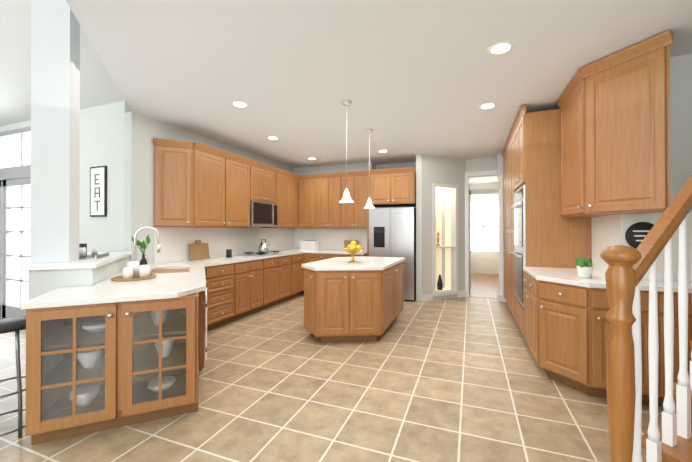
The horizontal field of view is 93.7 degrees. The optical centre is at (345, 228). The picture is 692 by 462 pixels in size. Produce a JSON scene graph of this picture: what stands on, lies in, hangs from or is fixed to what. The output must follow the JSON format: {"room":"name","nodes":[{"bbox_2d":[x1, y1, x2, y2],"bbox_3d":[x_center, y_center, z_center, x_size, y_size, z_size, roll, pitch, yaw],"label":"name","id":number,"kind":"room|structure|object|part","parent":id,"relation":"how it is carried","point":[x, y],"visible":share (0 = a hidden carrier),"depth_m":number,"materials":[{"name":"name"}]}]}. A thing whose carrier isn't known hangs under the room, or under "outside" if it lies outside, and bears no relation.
{"room":"kitchen","nodes":[
{"label":"kitchen","id":0,"kind":"room"},
{"bbox_2d":[0,0,124,125],"bbox_3d":[-2.401,-2.326,0.285,14.500,1.880,6.920,0,0,21],"label":"ceiling","id":1,"kind":"structure","parent":0,"point":[98,86],"depth_m":3.73,"materials":[{"name":"paint"}]},
{"bbox_2d":[28,256,128,299],"bbox_3d":[-2.494,0.847,3.165,0.390,1.060,1.444,0,0,-24],"label":"wall","id":2,"kind":"structure","parent":0,"point":[41,282],"depth_m":2.52,"materials":[{"name":"paint"}]},
{"bbox_2d":[20,251,132,270],"bbox_3d":[-2.482,0.297,3.153,0.450,0.039,1.520,0,0,-24],"label":"trim","id":3,"kind":"structure","parent":2,"relation":"on","point":[94,263],"depth_m":2.53,"materials":[{"name":"white"}]},
{"bbox_2d":[30,0,79,262],"bbox_3d":[-2.401,-0.841,2.692,0.240,2.229,0.240,0,0,-24],"label":"post","id":4,"kind":"object","parent":3,"relation":"on","point":[55,131],"visible":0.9,"depth_m":2.59,"materials":[{"name":"paint"}]},
{"bbox_2d":[79,243,108,259],"bbox_3d":[-2.438,0.211,3.031,0.280,0.132,0.440,0,0,-24],"label":"canisters","id":5,"kind":"object","parent":3,"relation":"on","point":[83,255],"visible":0.71,"depth_m":3.00,"materials":[{"name":"silver metal"}]},
{"bbox_2d":[205,288,206,359],"bbox_3d":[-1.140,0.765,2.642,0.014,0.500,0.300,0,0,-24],"label":"dishwasher","id":6,"kind":"object","parent":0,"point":[206,324],"visible":0.98,"depth_m":2.50,"materials":[{"name":"white metal"}]},
{"bbox_2d":[0,291,663,461],"bbox_3d":[-0.772,1.409,4.505,14.500,0.050,16.000,0,0,21],"label":"floor","id":7,"kind":"structure","parent":0,"point":[463,379],"depth_m":2.54,"materials":[{"name":"beige tile"}]},
{"bbox_2d":[0,316,25,437],"bbox_3d":[-2.297,1.003,2.192,0.362,0.740,0.362,0,0,21],"label":"bar stool","id":8,"kind":"object","parent":7,"relation":"on","point":[13,324],"visible":0.54,"depth_m":2.13,"materials":[{"name":"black metal"}]},
{"bbox_2d":[26,292,198,444],"bbox_3d":[-1.621,0.934,2.406,0.960,0.880,0.600,0,0,-24],"label":"base cabinet","id":9,"kind":"object","parent":7,"relation":"on","point":[91,368],"visible":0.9,"depth_m":2.22,"materials":[{"name":"brown wood"}]},
{"bbox_2d":[21,265,216,309],"bbox_3d":[-1.504,0.476,2.917,1.031,0.039,2.125,0,0,21],"label":"countertop","id":10,"kind":"structure","parent":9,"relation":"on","point":[167,285],"depth_m":2.36,"materials":[{"name":"white stone"}]},
{"bbox_2d":[111,261,156,281],"bbox_3d":[-1.919,0.380,2.944,0.350,0.153,0.350,0,0,21],"label":"tray","id":11,"kind":"object","parent":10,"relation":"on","point":[133,271],"visible":1,"depth_m":2.93,"materials":[{"name":"white ceramic"}]},
{"bbox_2d":[150,268,207,370],"bbox_3d":[-1.905,0.938,3.374,0.843,0.880,1.360,0,0,-24],"label":"base cabinet","id":12,"kind":"object","parent":7,"relation":"on","point":[201,329],"visible":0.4,"depth_m":2.92,"materials":[{"name":"brown wood"}]},
{"bbox_2d":[111,261,216,276],"bbox_3d":[-1.982,0.478,3.401,0.210,0.039,1.553,0,0,21],"label":"countertop","id":13,"kind":"structure","parent":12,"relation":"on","point":[202,262],"depth_m":4.02,"materials":[{"name":"white stone"}]},
{"bbox_2d":[204,263,235,331],"bbox_3d":[-2.011,0.944,4.582,0.630,0.880,0.550,0,0,21],"label":"base cabinet","id":14,"kind":"object","parent":7,"relation":"on","point":[221,279],"depth_m":4.47,"materials":[{"name":"brown wood"}]},
{"bbox_2d":[236,259,263,319],"bbox_3d":[-1.786,0.947,5.166,0.630,0.880,0.700,0,0,21],"label":"base cabinet","id":15,"kind":"object","parent":7,"relation":"on","point":[237,291],"depth_m":5.06,"materials":[{"name":"brown wood"}]},
{"bbox_2d":[119,249,304,272],"bbox_3d":[-1.789,0.486,5.116,0.660,0.039,4.892,0,0,21],"label":"countertop","id":16,"kind":"structure","parent":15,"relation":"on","point":[235,258],"depth_m":4.84,"materials":[{"name":"white stone"}]},
{"bbox_2d":[131,234,149,265],"bbox_3d":[-2.292,0.263,3.625,0.123,0.394,0.168,0,0,21],"label":"vase","id":17,"kind":"object","parent":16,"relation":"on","point":[143,260],"visible":0.88,"depth_m":3.62,"materials":[{"name":"black"}]},
{"bbox_2d":[134,226,159,260],"bbox_3d":[-2.200,0.218,3.591,0.262,0.482,0.143,0,0,-24],"label":"sink faucet","id":18,"kind":"object","parent":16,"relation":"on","point":[135,241],"visible":0.77,"depth_m":3.53,"materials":[{"name":"silver metal"}]},
{"bbox_2d":[188,240,209,259],"bbox_3d":[-2.188,0.321,4.841,0.068,0.287,0.360,0,0,21],"label":"cutting board","id":19,"kind":"object","parent":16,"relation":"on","point":[198,250],"visible":0.98,"depth_m":4.82,"materials":[{"name":"brown wood"}]},
{"bbox_2d":[226,249,231,257],"bbox_3d":[-1.877,0.402,5.203,0.090,0.130,0.088,0,0,21],"label":"canister","id":20,"kind":"object","parent":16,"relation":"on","point":[228,253],"visible":1,"depth_m":5.17,"materials":[{"name":"black"}]},
{"bbox_2d":[237,251,285,255],"bbox_3d":[-1.523,0.449,5.924,0.500,0.041,0.780,0,0,21],"label":"gas cooktop","id":21,"kind":"object","parent":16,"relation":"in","point":[262,253],"visible":0.88,"depth_m":5.74,"materials":[{"name":"silver metal"}]},
{"bbox_2d":[258,239,269,251],"bbox_3d":[-1.478,0.312,5.875,0.232,0.226,0.190,0,0,21],"label":"kettle","id":22,"kind":"object","parent":21,"relation":"on","point":[263,247],"visible":1,"depth_m":5.82,"materials":[{"name":"silver metal"}]},
{"bbox_2d":[264,255,291,308],"bbox_3d":[-1.499,0.950,5.912,0.630,0.880,0.900,0,0,21],"label":"base cabinet","id":23,"kind":"object","parent":7,"relation":"on","point":[277,270],"depth_m":5.78,"materials":[{"name":"brown wood"}]},
{"bbox_2d":[292,253,303,297],"bbox_3d":[-1.241,0.953,6.584,0.630,0.880,0.540,0,0,21],"label":"base cabinet","id":24,"kind":"object","parent":7,"relation":"on","point":[297,259],"depth_m":6.47,"materials":[{"name":"brown wood"}]},
{"bbox_2d":[304,253,343,263],"bbox_3d":[-0.342,0.955,6.842,0.900,0.880,0.630,0,0,21],"label":"base cabinet","id":25,"kind":"object","parent":7,"relation":"on","point":[310,257],"depth_m":6.61,"materials":[{"name":"brown wood"}]},
{"bbox_2d":[305,250,366,254],"bbox_3d":[-0.139,0.494,6.759,1.241,0.039,0.641,0,0,21],"label":"countertop","id":26,"kind":"structure","parent":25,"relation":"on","point":[306,251],"depth_m":6.62,"materials":[{"name":"white stone"}]},
{"bbox_2d":[300,240,318,249],"bbox_3d":[-0.803,0.373,7.147,0.350,0.205,0.200,0,0,21],"label":"toaster","id":27,"kind":"object","parent":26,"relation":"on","point":[308,245],"visible":1,"depth_m":7.06,"materials":[{"name":"white plastic"}]},
{"bbox_2d":[344,240,358,247],"bbox_3d":[0.124,0.367,6.924,0.340,0.220,0.049,0,0,21],"label":"cutting board","id":28,"kind":"object","parent":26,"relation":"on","point":[347,242],"visible":0.5,"depth_m":6.93,"materials":[{"name":"brown wood"}]},
{"bbox_2d":[304,261,403,342],"bbox_3d":[0.146,0.944,4.540,1.090,0.880,1.682,0,0,21],"label":"kitchen island","id":29,"kind":"object","parent":7,"relation":"on","point":[356,306],"visible":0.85,"depth_m":3.86,"materials":[{"name":"brown wood"}]},
{"bbox_2d":[302,256,404,270],"bbox_3d":[0.140,0.481,4.517,1.049,0.044,1.694,0,0,21],"label":"island countertop","id":30,"kind":"structure","parent":29,"relation":"on","point":[363,263],"depth_m":4.21,"materials":[{"name":"white stone"}]},
{"bbox_2d":[341,241,364,262],"bbox_3d":[0.094,0.313,4.338,0.320,0.290,0.320,0,0,21],"label":"fruit bowl","id":31,"kind":"object","parent":30,"relation":"on","point":[352,249],"visible":1,"depth_m":4.28,"materials":[{"name":"gold metal"}]},
{"bbox_2d":[344,254,366,256],"bbox_3d":[0.260,0.954,6.611,0.388,0.880,0.630,0,0,21],"label":"base cabinet","id":32,"kind":"object","parent":7,"relation":"on","point":[345,255],"depth_m":6.36,"materials":[{"name":"brown wood"}]},
{"bbox_2d":[366,167,415,255],"bbox_3d":[0.955,0.121,6.550,0.940,2.545,0.655,0,0,21],"label":"upper cabinet","id":33,"kind":"object","parent":7,"relation":"on","point":[393,187],"visible":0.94,"depth_m":6.28,"materials":[{"name":"brown wood"}]},
{"bbox_2d":[369,207,415,300],"bbox_3d":[0.990,0.488,6.583,0.880,1.770,0.805,0,0,21],"label":"fridge","id":34,"kind":"object","parent":7,"relation":"on","point":[392,232],"visible":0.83,"depth_m":6.21,"materials":[{"name":"silver metal"}]},
{"bbox_2d":[501,141,508,305],"bbox_3d":[3.100,-0.006,5.560,0.656,2.790,0.825,0,0,21],"label":"tall cabinet","id":35,"kind":"object","parent":7,"relation":"on","point":[505,155],"depth_m":5.55,"materials":[{"name":"brown wood"}]},
{"bbox_2d":[509,133,512,313],"bbox_3d":[2.805,-0.010,4.793,0.656,2.790,0.819,0,0,21],"label":"tall cabinet","id":36,"kind":"object","parent":7,"relation":"on","point":[510,134],"depth_m":4.87,"materials":[{"name":"brown wood"}]},
{"bbox_2d":[524,272,552,379],"bbox_3d":[2.200,0.928,3.256,0.686,0.900,0.800,0,0,21],"label":"base cabinet","id":37,"kind":"object","parent":7,"relation":"on","point":[532,312],"visible":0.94,"depth_m":3.21,"materials":[{"name":"brown wood"}]},
{"bbox_2d":[511,105,591,335],"bbox_3d":[2.484,-0.014,4.029,0.708,2.790,0.836,0,0,21],"label":"tall cabinet","id":38,"kind":"object","parent":7,"relation":"on","point":[530,153],"depth_m":3.69,"materials":[{"name":"brown wood"}]},
{"bbox_3d":[2.208,0.212,4.131,0.120,1.420,0.800,0,0,21],"label":"tall cabinet panel","id":39,"kind":"part","parent":38,"relation":"part of","materials":[{"name":"brown wood"}]},
{"bbox_2d":[540,280,591,395],"bbox_3d":[2.052,0.926,2.874,0.499,0.900,0.424,0,0,-24],"label":"base cabinet","id":40,"kind":"object","parent":7,"relation":"on","point":[565,342],"visible":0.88,"depth_m":2.76,"materials":[{"name":"brown wood"}]},
{"bbox_2d":[523,266,691,292],"bbox_3d":[2.380,0.456,3.012,1.160,0.039,1.126,0,0,21],"label":"countertop","id":41,"kind":"structure","parent":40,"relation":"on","point":[568,276],"depth_m":2.82,"materials":[{"name":"white stone"}]},
{"bbox_2d":[575,257,592,277],"bbox_3d":[2.106,0.344,2.862,0.129,0.182,0.131,0,0,21],"label":"plant pot","id":42,"kind":"object","parent":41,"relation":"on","point":[584,267],"visible":1,"depth_m":2.83,"materials":[{"name":"white ceramic"}]},
{"bbox_2d":[600,245,641,461],"bbox_3d":[1.131,0.719,1.335,0.132,1.300,0.130,0,0,-24],"label":"newel post","id":43,"kind":"object","parent":7,"relation":"on","point":[620,273],"visible":1,"depth_m":1.30,"materials":[{"name":"brown wood"}]},
{"bbox_2d":[587,288,691,406],"bbox_3d":[2.396,0.925,2.591,0.820,0.900,0.396,0,0,21],"label":"base cabinet","id":44,"kind":"object","parent":7,"relation":"on","point":[599,321],"visible":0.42,"depth_m":2.47,"materials":[{"name":"brown wood"}]},
{"bbox_2d":[641,341,691,461],"bbox_3d":[2.222,0.704,1.292,1.920,1.330,1.135,0,0,-24],"label":"stair","id":45,"kind":"structure","parent":7,"relation":"on","point":[681,451],"depth_m":1.46,"materials":[{"name":"brown wood"}]},
{"bbox_2d":[632,175,691,461],"bbox_3d":[2.040,0.016,1.742,1.890,2.330,0.072,0,0,-24],"label":"stair railing","id":46,"kind":"object","parent":45,"relation":"on","point":[657,239],"depth_m":1.48,"materials":[{"name":"white wood"}]},
{"bbox_2d":[0,54,691,301],"bbox_3d":[-1.018,-1.318,4.131,14.120,5.400,15.100,0,0,21],"label":"wall","id":47,"kind":"structure","parent":0,"point":[116,138],"depth_m":4.11,"materials":[{"name":"paint"}]},
{"bbox_2d":[0,126,31,318],"bbox_3d":[-5.114,-0.039,4.950,1.680,2.850,0.140,0,0,21],"label":"window","id":48,"kind":"structure","parent":47,"relation":"in","point":[15,165],"depth_m":4.92,"materials":[{"name":"grey"}]},
{"bbox_2d":[90,166,106,216],"bbox_3d":[-3.158,-0.468,4.133,0.300,0.640,0.023,0,0,21],"label":"sign frame","id":49,"kind":"object","parent":47,"relation":"attached to","point":[98,191],"visible":0.98,"depth_m":4.12,"materials":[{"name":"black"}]},
{"bbox_2d":[154,227,293,263],"bbox_3d":[-1.852,0.231,5.864,0.011,0.476,3.550,0,0,21],"label":"backsplash","id":50,"kind":"structure","parent":47,"relation":"attached to","point":[174,243],"depth_m":5.27,"materials":[{"name":"white"}]},
{"bbox_2d":[153,138,299,227],"bbox_3d":[-1.686,-0.583,5.777,0.387,1.145,3.596,0,0,21],"label":"upper cabinet","id":51,"kind":"object","parent":47,"relation":"attached to","point":[196,184],"visible":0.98,"depth_m":4.70,"materials":[{"name":"brown wood"}]},
{"bbox_2d":[250,201,277,226],"bbox_3d":[-1.609,-0.247,5.917,0.405,0.435,0.760,0,0,21],"label":"microwave","id":52,"kind":"object","parent":47,"relation":"attached to","point":[263,214],"visible":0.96,"depth_m":5.77,"materials":[{"name":"silver metal"}]},
{"bbox_2d":[294,228,366,250],"bbox_3d":[-0.327,0.237,7.173,1.859,0.476,0.012,0,0,21],"label":"backsplash","id":53,"kind":"structure","parent":47,"relation":"attached to","point":[328,238],"depth_m":7.17,"materials":[{"name":"white"}]},
{"bbox_2d":[299,171,366,227],"bbox_3d":[-0.244,-0.577,6.942,1.576,1.145,0.385,0,0,21],"label":"upper cabinet","id":54,"kind":"object","parent":47,"relation":"attached to","point":[321,205],"visible":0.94,"depth_m":6.79,"materials":[{"name":"brown wood"}]},
{"bbox_2d":[469,188,498,286],"bbox_3d":[3.319,0.238,7.599,0.920,2.320,0.100,0,0,21],"label":"door frame","id":55,"kind":"structure","parent":47,"relation":"attached to","point":[483,191],"depth_m":7.66,"materials":[{"name":"white"}]},
{"bbox_2d":[471,203,498,250],"bbox_3d":[4.288,-0.040,10.120,0.920,1.500,0.020,0,0,21],"label":"window","id":56,"kind":"structure","parent":47,"relation":"in","point":[491,234],"depth_m":10.09,"materials":[{"name":"white glass"}]},
{"bbox_2d":[497,154,505,301],"bbox_3d":[3.003,-0.008,6.221,0.170,2.799,0.170,0,0,21],"label":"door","id":57,"kind":"structure","parent":47,"relation":"in","point":[500,294],"depth_m":6.17,"materials":[{"name":"white"}]},
{"bbox_2d":[556,30,673,216],"bbox_3d":[2.350,-0.769,2.965,0.472,1.290,1.250,0,0,21],"label":"upper cabinet","id":58,"kind":"object","parent":47,"relation":"attached to","point":[614,133],"visible":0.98,"depth_m":2.62,"materials":[{"name":"brown wood"}]},
{"bbox_2d":[625,222,653,248],"bbox_3d":[2.512,0.065,2.744,0.240,0.240,0.015,0,0,21],"label":"kitchen sign","id":59,"kind":"object","parent":47,"relation":"attached to","point":[636,234],"visible":0.62,"depth_m":2.75,"materials":[{"name":"black"}]},
{"bbox_2d":[591,213,691,281],"bbox_3d":[2.752,0.156,3.064,0.502,0.559,0.752,0,0,21],"label":"backsplash","id":60,"kind":"structure","parent":47,"relation":"attached to","point":[608,230],"depth_m":2.80,"materials":[{"name":"white"}]},
{"bbox_2d":[66,0,691,183],"bbox_3d":[1.818,-1.461,3.523,8.950,0.080,16.000,0,0,21],"label":"ceiling","id":61,"kind":"structure","parent":0,"point":[410,80],"depth_m":2.80,"materials":[{"name":"paint"}]},
{"bbox_2d":[230,101,248,107],"bbox_3d":[-1.218,-1.417,3.715,0.200,0.005,0.200,0,0,21],"label":"recessed light","id":62,"kind":"object","parent":61,"relation":"in","point":[239,104],"visible":1,"depth_m":3.71,"materials":[{"name":"white"}]},
{"bbox_2d":[266,136,278,139],"bbox_3d":[-1.146,-1.411,5.081,0.200,0.005,0.200,0,0,21],"label":"recessed light","id":63,"kind":"object","parent":61,"relation":"in","point":[272,138],"visible":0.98,"depth_m":5.09,"materials":[{"name":"white"}]},
{"bbox_2d":[340,100,353,202],"bbox_3d":[0.007,-0.858,3.662,0.176,1.125,0.176,0,0,21],"label":"pendant lamp","id":64,"kind":"object","parent":61,"relation":"hanging from","point":[346,198],"visible":0.98,"depth_m":3.65,"materials":[{"name":"silver metal"}]},
{"bbox_2d":[364,129,374,208],"bbox_3d":[0.339,-0.853,4.687,0.176,1.125,0.176,0,0,21],"label":"pendant lamp","id":65,"kind":"object","parent":61,"relation":"hanging from","point":[369,205],"visible":1,"depth_m":4.68,"materials":[{"name":"silver metal"}]},
{"bbox_2d":[478,103,496,109],"bbox_3d":[1.645,-1.417,3.767,0.200,0.005,0.200,0,0,21],"label":"recessed light","id":66,"kind":"object","parent":61,"relation":"in","point":[487,106],"visible":1,"depth_m":3.77,"materials":[{"name":"white"}]},
{"bbox_2d":[487,41,514,55],"bbox_3d":[1.225,-1.423,2.571,0.200,0.005,0.200,0,0,21],"label":"recessed light","id":67,"kind":"object","parent":61,"relation":"in","point":[500,48],"visible":1,"depth_m":2.57,"materials":[{"name":"white"}]},
{"bbox_2d":[436,232,442,289],"bbox_3d":[1.901,0.659,6.619,0.155,1.190,0.120,0,0,-24],"label":"vase","id":68,"kind":"object","parent":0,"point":[439,285],"visible":1,"depth_m":6.58,"materials":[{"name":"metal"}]},
{"bbox_2d":[422,155,465,299],"bbox_3d":[1.894,-0.007,6.575,1.174,2.800,0.360,0,0,-24],"label":"wall","id":69,"kind":"structure","parent":0,"point":[441,170],"depth_m":6.54,"materials":[{"name":"paint"}]},
{"bbox_2d":[422,170,496,301],"bbox_3d":[2.292,0.122,6.386,1.747,2.540,0.978,0,0,-24],"label":"door frame","id":70,"kind":"structure","parent":69,"relation":"attached to","point":[427,297],"depth_m":6.50,"materials":[{"name":"white"}]},
{"bbox_2d":[469,273,498,298],"bbox_3d":[3.579,1.399,8.270,0.920,0.004,3.850,0,0,21],"label":"floor","id":71,"kind":"structure","parent":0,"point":[484,285],"depth_m":7.91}
]}

